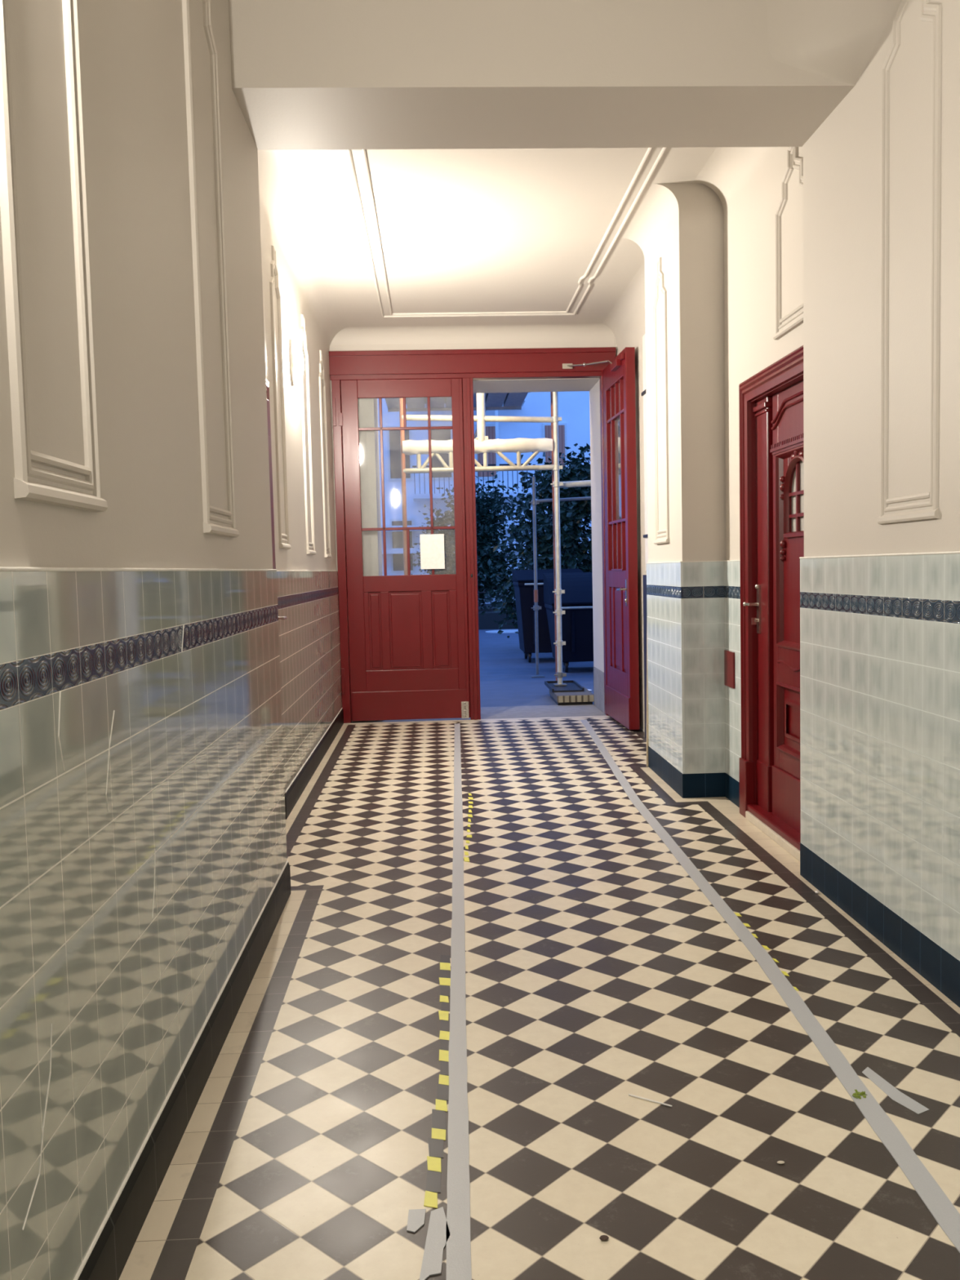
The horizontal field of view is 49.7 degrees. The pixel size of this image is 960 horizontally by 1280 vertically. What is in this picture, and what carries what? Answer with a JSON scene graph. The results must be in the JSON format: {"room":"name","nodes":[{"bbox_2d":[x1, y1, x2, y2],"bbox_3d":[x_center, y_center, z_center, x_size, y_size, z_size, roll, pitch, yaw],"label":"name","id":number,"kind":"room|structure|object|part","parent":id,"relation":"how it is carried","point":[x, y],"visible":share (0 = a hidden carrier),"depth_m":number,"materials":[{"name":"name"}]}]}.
{"room":"building entrance hallway","nodes":[
{"label":"building entrance hallway","id":0,"kind":"room"},
{"bbox_2d":[0,0,287,1279],"bbox_3d":[-1.063,-0.726,0.719,0.575,4.400,8.023,-1,4,-2],"label":"wall","id":1,"kind":"structure","parent":0,"point":[143,835],"depth_m":2.44,"materials":[{"name":"white paint"}]},
{"bbox_2d":[0,0,107,512],"bbox_3d":[-0.847,-1.258,1.995,0.026,1.987,0.446,-1,4,-2],"label":"trim","id":2,"kind":"structure","parent":1,"relation":"attached to","point":[31,483],"depth_m":2.00,"materials":[{"name":"white paint"}]},
{"bbox_2d":[73,860,290,1279],"bbox_3d":[-0.731,1.382,0.875,0.026,0.158,8.024,-1,4,-2],"label":"baseboard","id":3,"kind":"structure","parent":1,"relation":"attached to","point":[106,1259],"depth_m":2.71,"materials":[{"name":"black tile"}]},
{"bbox_2d":[182,0,239,537],"bbox_3d":[-0.913,-1.351,3.514,0.026,1.984,0.481,-1,4,-2],"label":"trim","id":4,"kind":"structure","parent":1,"relation":"attached to","point":[212,524],"depth_m":3.52,"materials":[{"name":"white paint"}]},
{"bbox_2d":[228,0,894,150],"bbox_3d":[0.250,-2.696,4.184,2.474,1.002,0.960,-1,4,-2],"label":"beam","id":5,"kind":"structure","parent":1,"relation":"attached to","point":[306,74],"depth_m":4.11,"materials":[{"name":"white paint"}]},
{"bbox_2d":[257,149,347,791],"bbox_3d":[-1.375,-0.909,7.484,0.528,3.860,5.550,-1,4,-2],"label":"wall","id":6,"kind":"structure","parent":0,"point":[307,584],"depth_m":7.48,"materials":[{"name":"white paint"}]},
{"bbox_2d":[266,379,286,620],"bbox_3d":[-1.170,-0.173,5.595,0.090,2.640,1.320,-1,4,-2],"label":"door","id":7,"kind":"structure","parent":6,"relation":"in","point":[282,618],"depth_m":6.04,"materials":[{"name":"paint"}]},
{"bbox_3d":[-1.204,-0.172,5.594,0.022,2.640,1.320,-1,4,-2],"label":"casing","id":8,"kind":"part","parent":7,"relation":"part of","materials":[{"name":"paint"}]},
{"bbox_3d":[-1.175,-0.108,6.106,0.062,0.240,0.130,-1,4,-2],"label":"handle","id":9,"kind":"part","parent":7,"relation":"part of","materials":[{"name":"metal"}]},
{"bbox_2d":[269,244,291,549],"bbox_3d":[-1.278,-1.536,6.618,0.026,1.899,0.366,-1,4,-2],"label":"trim","id":10,"kind":"structure","parent":6,"relation":"attached to","point":[283,543],"depth_m":6.60,"materials":[{"name":"white paint"}]},
{"bbox_2d":[288,339,303,386],"bbox_3d":[-1.295,-1.950,7.286,0.110,0.323,0.170,-1,4,-2],"label":"wall lamp","id":11,"kind":"object","parent":6,"relation":"attached to","point":[295,357],"visible":0.98,"depth_m":7.23,"materials":[{"name":"white glass"}]},
{"bbox_3d":[-1.315,-1.950,7.286,0.030,0.323,0.170,-1,4,-2],"label":"plate","id":12,"kind":"part","parent":11,"relation":"part of","materials":[{"name":"white paint"}]},
{"bbox_3d":[-1.295,-1.950,7.286,0.110,0.270,0.136,-1,4,-2],"label":"lamp glass","id":13,"kind":"part","parent":11,"relation":"part of","materials":[{"name":"white glass"}]},
{"bbox_2d":[299,314,315,555],"bbox_3d":[-1.339,-1.585,8.046,0.026,1.834,0.426,-1,4,-2],"label":"trim","id":14,"kind":"structure","parent":6,"relation":"attached to","point":[309,549],"depth_m":8.07,"materials":[{"name":"white paint"}]},
{"bbox_2d":[284,707,343,819],"bbox_3d":[-1.287,0.887,8.335,0.026,0.158,4.001,-1,4,-2],"label":"baseboard","id":15,"kind":"structure","parent":6,"relation":"attached to","point":[295,790],"depth_m":7.62,"materials":[{"name":"black tile"}]},
{"bbox_2d":[318,350,332,558],"bbox_3d":[-1.395,-1.666,9.328,0.026,1.844,0.396,-1,4,-2],"label":"trim","id":16,"kind":"structure","parent":6,"relation":"attached to","point":[327,553],"depth_m":9.31,"materials":[{"name":"white paint"}]},
{"bbox_2d":[328,336,616,721],"bbox_3d":[-0.537,-3.662,10.515,18.000,9.100,0.828,-1,4,-2],"label":"wall","id":17,"kind":"structure","parent":0,"point":[367,407],"depth_m":10.44,"materials":[{"name":"white paint"}]},
{"bbox_2d":[328,346,639,729],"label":"door","id":18,"kind":"structure","parent":17,"relation":"in","point":[410,643],"depth_m":10.21,"materials":[{"name":"red paint"}]},
{"bbox_2d":[419,533,444,568],"bbox_3d":[-0.471,-0.875,10.253,0.237,0.343,0.002,-1,4,-2],"label":"paper notice","id":19,"kind":"object","parent":18,"relation":"attached to","point":[432,545],"visible":1,"depth_m":10.25,"materials":[{"name":"white paper"}]},
{"bbox_3d":[1.101,-2.610,9.886,0.189,0.168,0.786,-4,5,-35],"label":"closer arm","id":20,"kind":"part","parent":18,"relation":"part of","materials":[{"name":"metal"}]},
{"bbox_3d":[1.273,-2.271,9.986,0.004,0.287,0.184,-2,4,-4],"label":"glass pane","id":21,"kind":"part","parent":18,"relation":"part of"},
{"bbox_3d":[1.288,-1.626,10.030,0.004,0.954,0.184,-2,4,-4],"label":"glass pane","id":22,"kind":"part","parent":18,"relation":"part of","materials":[{"name":"glass"}]},
{"bbox_3d":[1.320,-0.887,9.871,0.004,0.447,0.183,-2,4,-4],"label":"glass pane","id":23,"kind":"part","parent":18,"relation":"part of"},
{"bbox_3d":[1.289,-0.659,9.744,0.008,0.020,0.500,-2,4,-4],"label":"scraped rail","id":24,"kind":"part","parent":18,"relation":"part of","materials":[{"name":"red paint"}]},
{"bbox_3d":[1.311,-1.605,9.715,0.004,0.954,0.396,-2,4,-4],"label":"glass pane","id":25,"kind":"part","parent":18,"relation":"part of","materials":[{"name":"clear glass"}]},
{"bbox_3d":[1.304,-2.243,9.567,0.004,0.287,0.187,-2,4,-4],"label":"glass pane","id":26,"kind":"part","parent":18,"relation":"part of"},
{"bbox_3d":[1.335,-0.873,9.660,0.004,0.447,0.187,-2,4,-4],"label":"glass pane","id":27,"kind":"part","parent":18,"relation":"part of","materials":[{"name":"clear glass"}]},
{"bbox_3d":[1.292,-0.431,9.422,0.072,0.240,0.159,-2,4,-4],"label":"handle","id":28,"kind":"part","parent":18,"relation":"part of","materials":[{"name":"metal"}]},
{"bbox_2d":[478,604,518,629],"bbox_3d":[-0.515,-1.004,35.524,30.000,0.600,19.000,-1,4,-2],"label":"floor","id":29,"kind":"structure","parent":0,"point":[486,621],"depth_m":26.07,"materials":[{"name":"concrete"}]},
{"bbox_2d":[408,471,517,609],"bbox_3d":[-0.331,-2.639,27.776,3.334,3.838,3.158,-4,5,-38],"label":"tree","id":30,"kind":"object","parent":29,"relation":"on","point":[486,521],"visible":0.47,"depth_m":27.33,"materials":[{"name":"green plant"}]},
{"bbox_2d":[377,391,591,604],"bbox_3d":[-0.197,-8.124,35.436,27.000,13.600,8.250,-1,4,-2],"label":"house","id":31,"kind":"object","parent":29,"relation":"on","point":[574,428],"visible":0.13,"depth_m":32.70,"materials":[{"name":"white paint"}]},
{"bbox_3d":[-2.519,-5.867,32.534,0.620,1.560,0.025,-1,4,-2],"label":"pane","id":32,"kind":"part","parent":31,"relation":"part of","materials":[{"name":"clear glass"}]},
{"bbox_3d":[-2.452,-2.975,32.731,0.620,1.560,0.025,-1,4,-2],"label":"pane","id":33,"kind":"part","parent":31,"relation":"part of","materials":[{"name":"clear glass"}]},
{"bbox_3d":[-1.221,-5.901,32.589,0.620,1.560,0.025,-1,4,-2],"label":"pane","id":34,"kind":"part","parent":31,"relation":"part of","materials":[{"name":"clear glass"}]},
{"bbox_3d":[-0.297,-4.930,31.698,3.520,0.860,0.040,-1,4,-2],"label":"balcony railing","id":35,"kind":"part","parent":31,"relation":"part of","materials":[{"name":"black metal"}]},
{"bbox_3d":[0.227,-5.939,32.649,0.620,1.560,0.025,-1,4,-2],"label":"pane","id":36,"kind":"part","parent":31,"relation":"part of","materials":[{"name":"clear glass"}]},
{"bbox_3d":[2.375,-5.995,32.739,0.620,1.560,0.025,-1,4,-2],"label":"pane","id":37,"kind":"part","parent":31,"relation":"part of","materials":[{"name":"clear glass"}]},
{"bbox_2d":[477,590,515,613],"bbox_3d":[0.368,-0.980,26.334,11.008,0.560,0.030,-1,4,-2],"label":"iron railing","id":38,"kind":"object","parent":29,"relation":"on","point":[478,592],"visible":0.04,"depth_m":26.32,"materials":[{"name":"black metal"}]},
{"bbox_2d":[285,146,716,345],"bbox_3d":[0.037,-2.881,7.471,3.450,0.290,5.636,-1,4,-2],"label":"ceiling","id":39,"kind":"structure","parent":0,"point":[461,230],"depth_m":7.34,"materials":[{"name":"white paint"}]},
{"bbox_2d":[347,147,666,317],"bbox_3d":[0.092,-2.860,7.336,1.799,0.016,4.602,-1,4,-2],"label":"trim","id":40,"kind":"structure","parent":39,"relation":"attached to","point":[357,157],"depth_m":7.30,"materials":[{"name":"white paint"}]},
{"bbox_2d":[118,628,959,1279],"bbox_3d":[0.539,0.807,11.514,30.000,0.200,29.200,-1,4,-2],"label":"floor","id":41,"kind":"structure","parent":0,"point":[599,972],"depth_m":3.25,"materials":[{"name":"tile"}]},
{"bbox_2d":[406,1208,426,1232],"bbox_3d":[-0.147,1.343,2.394,0.043,0.003,0.083,-1,4,-2],"label":"scrap","id":42,"kind":"object","parent":41,"relation":"on","point":[416,1217],"visible":1,"depth_m":2.40,"materials":[{"name":"grey paper"}]},
{"bbox_2d":[419,1206,450,1279],"bbox_3d":[-0.095,1.347,2.309,0.053,0.003,0.269,-1,4,3],"label":"scrap","id":43,"kind":"object","parent":41,"relation":"on","point":[436,1239],"visible":1,"depth_m":2.31,"materials":[{"name":"white paper"}]},
{"bbox_2d":[423,955,450,1208],"bbox_3d":[-0.115,1.284,3.244,0.059,0.002,1.611,-1,4,-1],"label":"tape","id":44,"kind":"object","parent":41,"relation":"on","point":[433,1180],"visible":1,"depth_m":2.92,"materials":[{"name":"yellow plastic"}]},
{"bbox_2d":[445,723,471,1279],"bbox_3d":[-0.122,1.116,5.713,0.063,0.003,8.853,-1,4,-1],"label":"tape","id":45,"kind":"object","parent":41,"relation":"on","point":[458,1213],"visible":1,"depth_m":3.06,"materials":[{"name":"grey plastic"}]},
{"bbox_2d":[463,857,469,862],"bbox_3d":[-0.069,1.138,5.374,0.028,0.002,0.091,-1,4,-2],"label":"tape","id":46,"kind":"object","parent":41,"relation":"on","point":[466,859],"visible":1,"depth_m":5.37,"materials":[{"name":"yellow plastic"}]},
{"bbox_2d":[385,391,591,685],"bbox_3d":[1.024,-2.015,13.117,4.351,5.210,2.470,-1,4,-2],"label":"scaffolding","id":47,"kind":"object","parent":41,"relation":"on","point":[482,402],"visible":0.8,"depth_m":11.91,"materials":[{"name":"metal"}]},
{"bbox_3d":[-0.013,-2.535,11.868,1.762,0.123,0.068,-1,4,-2],"label":"guard rail","id":48,"kind":"part","parent":47,"relation":"part of","materials":[{"name":"metal"}]},
{"bbox_3d":[0.800,0.507,14.415,0.180,0.012,0.200,-1,4,-2],"label":"plate","id":49,"kind":"part","parent":47,"relation":"part of","materials":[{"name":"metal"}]},
{"bbox_3d":[0.937,0.520,12.114,0.140,0.012,0.140,-1,4,-2],"label":"plate","id":50,"kind":"part","parent":47,"relation":"part of","materials":[{"name":"metal"}]},
{"bbox_3d":[1.960,-1.942,14.000,2.412,0.124,0.044,-1,4,-2],"label":"guard rail","id":51,"kind":"part","parent":47,"relation":"part of","materials":[{"name":"metal"}]},
{"bbox_3d":[1.882,-1.861,12.096,1.932,0.132,0.072,-1,4,-2],"label":"guard rail","id":52,"kind":"part","parent":47,"relation":"part of","materials":[{"name":"metal"}]},
{"bbox_2d":[485,629,518,633],"bbox_3d":[0.748,-0.210,24.998,1.240,0.012,1.240,-1,4,-2],"label":"manhole cover","id":53,"kind":"object","parent":41,"relation":"on","point":[505,631],"visible":0.63,"depth_m":24.90,"materials":[{"name":"metal"}]},
{"bbox_2d":[478,442,591,638],"bbox_3d":[1.659,-1.708,19.093,3.200,3.838,3.092,-5,5,-43],"label":"tree","id":54,"kind":"object","parent":41,"relation":"on","point":[571,530],"visible":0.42,"depth_m":18.77,"materials":[{"name":"green plant"}]},
{"bbox_2d":[511,568,582,662],"bbox_3d":[1.141,-0.412,16.943,1.120,1.488,1.166,-1,4,-2],"label":"waste container","id":55,"kind":"object","parent":41,"relation":"on","point":[522,580],"visible":0.48,"depth_m":16.50,"materials":[{"name":"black plastic"}]},
{"bbox_3d":[1.125,-1.062,16.922,1.120,0.190,1.120,-1,4,-2],"label":"lid","id":56,"kind":"part","parent":55,"relation":"part of","materials":[{"name":"plastic"}]},
{"bbox_2d":[542,572,593,672],"bbox_3d":[1.657,-0.277,15.219,1.320,1.428,1.116,-1,4,-2],"label":"waste container","id":57,"kind":"object","parent":41,"relation":"on","point":[577,627],"visible":0.29,"depth_m":14.81,"materials":[{"name":"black plastic"}]},
{"bbox_3d":[1.645,-0.766,15.209,1.320,0.449,1.070,-1,4,-2],"label":"lid","id":58,"kind":"part","parent":57,"relation":"part of","materials":[{"name":"plastic"}]},
{"bbox_2d":[544,680,593,705],"bbox_3d":[1.014,0.600,11.875,0.430,0.150,1.135,-1,4,-2],"label":"support","id":59,"kind":"object","parent":41,"relation":"on","point":[571,694],"visible":0.98,"depth_m":11.51,"materials":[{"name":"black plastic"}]},
{"bbox_2d":[544,680,584,692],"bbox_3d":[0.971,0.535,12.026,0.360,0.038,0.820,-1,4,-2],"label":"tray","id":60,"kind":"object","parent":59,"relation":"on","point":[571,686],"depth_m":11.92,"materials":[{"name":"black metal"}]},
{"bbox_2d":[599,1235,608,1240],"bbox_3d":[0.277,1.335,2.314,0.021,0.009,0.015,0,4,14],"label":"pebble","id":61,"kind":"object","parent":41,"relation":"on","point":[603,1237],"visible":1,"depth_m":2.31,"materials":[{"name":"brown stone"}]},
{"bbox_2d":[642,574,647,738],"bbox_3d":[1.479,0.185,8.404,0.050,1.420,1.240,-1,4,-2],"label":"wall tile","id":62,"kind":"object","parent":41,"relation":"on","point":[644,576],"visible":0.14,"depth_m":8.96,"materials":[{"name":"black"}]},
{"bbox_2d":[646,619,648,766],"bbox_3d":[1.274,0.297,7.713,0.085,1.300,0.016,-1,4,-2],"label":"leaning board","id":63,"kind":"object","parent":41,"relation":"on","point":[647,744],"visible":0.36,"depth_m":7.72,"materials":[{"name":"brown wood"}]},
{"bbox_2d":[628,1093,671,1106],"bbox_3d":[0.478,1.292,2.907,0.129,0.005,0.005,1,5,32],"label":"stick","id":64,"kind":"object","parent":41,"relation":"on","point":[630,1095],"visible":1,"depth_m":2.90,"materials":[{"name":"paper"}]},
{"bbox_2d":[761,945,770,950],"bbox_3d":[1.117,1.201,4.045,0.018,0.002,0.051,-1,4,-2],"label":"tape","id":65,"kind":"object","parent":41,"relation":"on","point":[763,946],"visible":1,"depth_m":4.04,"materials":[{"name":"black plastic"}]},
{"bbox_2d":[580,720,959,1253],"bbox_3d":[1.032,1.086,5.761,0.118,0.003,8.858,-1,4,0],"label":"tape","id":66,"kind":"object","parent":41,"relation":"on","point":[931,1194],"visible":1,"depth_m":3.19,"materials":[{"name":"grey plastic"}]},
{"bbox_2d":[852,1089,867,1098],"bbox_3d":[1.065,1.275,2.907,0.039,0.008,0.047,1,5,36],"label":"bit","id":67,"kind":"object","parent":66,"relation":"on","point":[856,1093],"visible":1,"depth_m":2.91,"materials":[{"name":"green plant"}]},
{"bbox_2d":[777,1160,784,1164],"bbox_3d":[0.752,1.307,2.591,0.020,0.006,0.012,-1,4,-2],"label":"pebble","id":68,"kind":"object","parent":41,"relation":"on","point":[778,1162],"visible":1,"depth_m":2.59,"materials":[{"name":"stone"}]},
{"bbox_2d":[781,970,789,976],"bbox_3d":[1.114,1.219,3.786,0.016,0.002,0.052,-1,4,-2],"label":"tape","id":69,"kind":"object","parent":41,"relation":"on","point":[784,973],"visible":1,"depth_m":3.78,"materials":[{"name":"yellow plastic"}]},
{"bbox_2d":[862,1066,928,1114],"bbox_3d":[1.163,1.276,2.939,0.058,0.001,0.268,-3,4,-17],"label":"tape","id":70,"kind":"object","parent":41,"relation":"on","point":[892,1092],"visible":1,"depth_m":2.92,"materials":[{"name":"white plastic"}]},
{"bbox_2d":[622,183,725,773],"bbox_3d":[1.462,-0.948,7.086,0.736,3.860,1.073,-1,4,-2],"label":"wall","id":71,"kind":"structure","parent":0,"point":[682,224],"depth_m":6.61,"materials":[{"name":"white paint"}]},
{"bbox_2d":[652,257,669,544],"bbox_3d":[1.225,-1.617,7.058,0.026,1.914,0.396,-1,4,-2],"label":"trim","id":72,"kind":"structure","parent":71,"relation":"attached to","point":[663,538],"depth_m":7.03,"materials":[{"name":"white paint"}]},
{"bbox_2d":[648,746,685,798],"bbox_3d":[1.289,0.904,7.203,0.017,0.157,1.073,-1,4,-2],"label":"baseboard","id":73,"kind":"structure","parent":71,"relation":"attached to","point":[671,775],"depth_m":7.11,"materials":[{"name":"black tile"}]},
{"bbox_2d":[684,772,724,798],"bbox_3d":[1.452,0.936,6.683,0.263,0.157,0.017,-1,4,-2],"label":"baseboard","id":74,"kind":"structure","parent":71,"relation":"attached to","point":[700,784],"depth_m":6.67,"materials":[{"name":"tile"}]},
{"bbox_2d":[602,146,803,782],"bbox_3d":[1.563,-0.986,7.607,0.489,3.860,5.550,-1,4,-2],"label":"wall","id":75,"kind":"structure","parent":0,"point":[723,172],"depth_m":6.19,"materials":[{"name":"white paint"}]},
{"bbox_2d":[641,333,648,571],"bbox_3d":[1.434,-1.550,8.285,0.063,2.000,1.240,-1,4,-2],"label":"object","id":76,"kind":"object","parent":75,"relation":"attached to","point":[644,393],"visible":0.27,"depth_m":8.77,"materials":[{"name":"white paint"}]},
{"bbox_2d":[724,649,734,688],"bbox_3d":[1.565,0.182,6.499,0.012,0.225,0.200,-1,4,-2],"label":"plate","id":77,"kind":"object","parent":75,"relation":"attached to","point":[729,656],"visible":1,"depth_m":6.48,"materials":[{"name":"red paint"}]},
{"bbox_2d":[724,772,739,807],"bbox_3d":[1.599,0.948,6.454,0.017,0.157,0.460,-1,4,-2],"label":"baseboard","id":78,"kind":"structure","parent":75,"relation":"attached to","point":[731,785],"depth_m":6.52,"materials":[{"name":"tile"}]},
{"bbox_2d":[738,345,804,861],"bbox_3d":[1.635,-0.194,5.530,0.160,2.560,1.239,-1,4,-2],"label":"door","id":79,"kind":"structure","parent":75,"relation":"in","point":[771,401],"depth_m":5.77,"materials":[{"name":"red paint"}]},
{"bbox_3d":[1.577,-0.183,6.023,0.066,0.284,0.137,-1,4,-2],"label":"handle","id":80,"kind":"part","parent":79,"relation":"part of","materials":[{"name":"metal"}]},
{"bbox_3d":[1.658,1.018,5.616,0.130,0.040,0.995,-1,4,-2],"label":"sill","id":81,"kind":"part","parent":79,"relation":"part of","materials":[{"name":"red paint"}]},
{"bbox_3d":[1.625,-1.022,5.359,0.022,0.055,0.700,-1,4,-2],"label":"dentil cornice","id":82,"kind":"part","parent":79,"relation":"part of","materials":[{"name":"red paint"}]},
{"bbox_3d":[1.658,0.147,5.444,0.010,0.042,0.573,-1,4,-2],"label":"wave moulding","id":83,"kind":"part","parent":79,"relation":"part of","materials":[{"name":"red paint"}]},
{"bbox_3d":[1.684,-0.757,5.382,0.004,0.390,0.370,-1,4,-2],"label":"glass pane","id":84,"kind":"part","parent":79,"relation":"part of","materials":[{"name":"glass"}]},
{"bbox_2d":[773,146,803,339],"bbox_3d":[1.568,-2.031,5.215,0.026,0.914,0.508,-1,4,-2],"label":"trim","id":85,"kind":"structure","parent":75,"relation":"attached to","point":[795,162],"depth_m":5.33,"materials":[{"name":"white paint"}]},
{"bbox_2d":[799,0,959,960],"bbox_3d":[1.879,-0.803,0.842,0.435,4.400,8.023,-1,4,-2],"label":"wall","id":86,"kind":"structure","parent":0,"point":[880,603],"depth_m":3.95,"materials":[{"name":"white paint"}]},
{"bbox_2d":[800,843,959,1007],"bbox_3d":[1.719,1.319,0.976,0.017,0.157,8.020,-1,4,-2],"label":"baseboard","id":87,"kind":"structure","parent":86,"relation":"attached to","point":[935,964],"depth_m":4.02,"materials":[{"name":"tile"}]},
{"bbox_2d":[877,0,941,524],"bbox_3d":[1.534,-1.412,3.717,0.016,1.964,0.461,-1,4,-2],"label":"trim","id":88,"kind":"structure","parent":86,"relation":"attached to","point":[929,11],"depth_m":3.67,"materials":[{"name":"white paint"}]}
]}

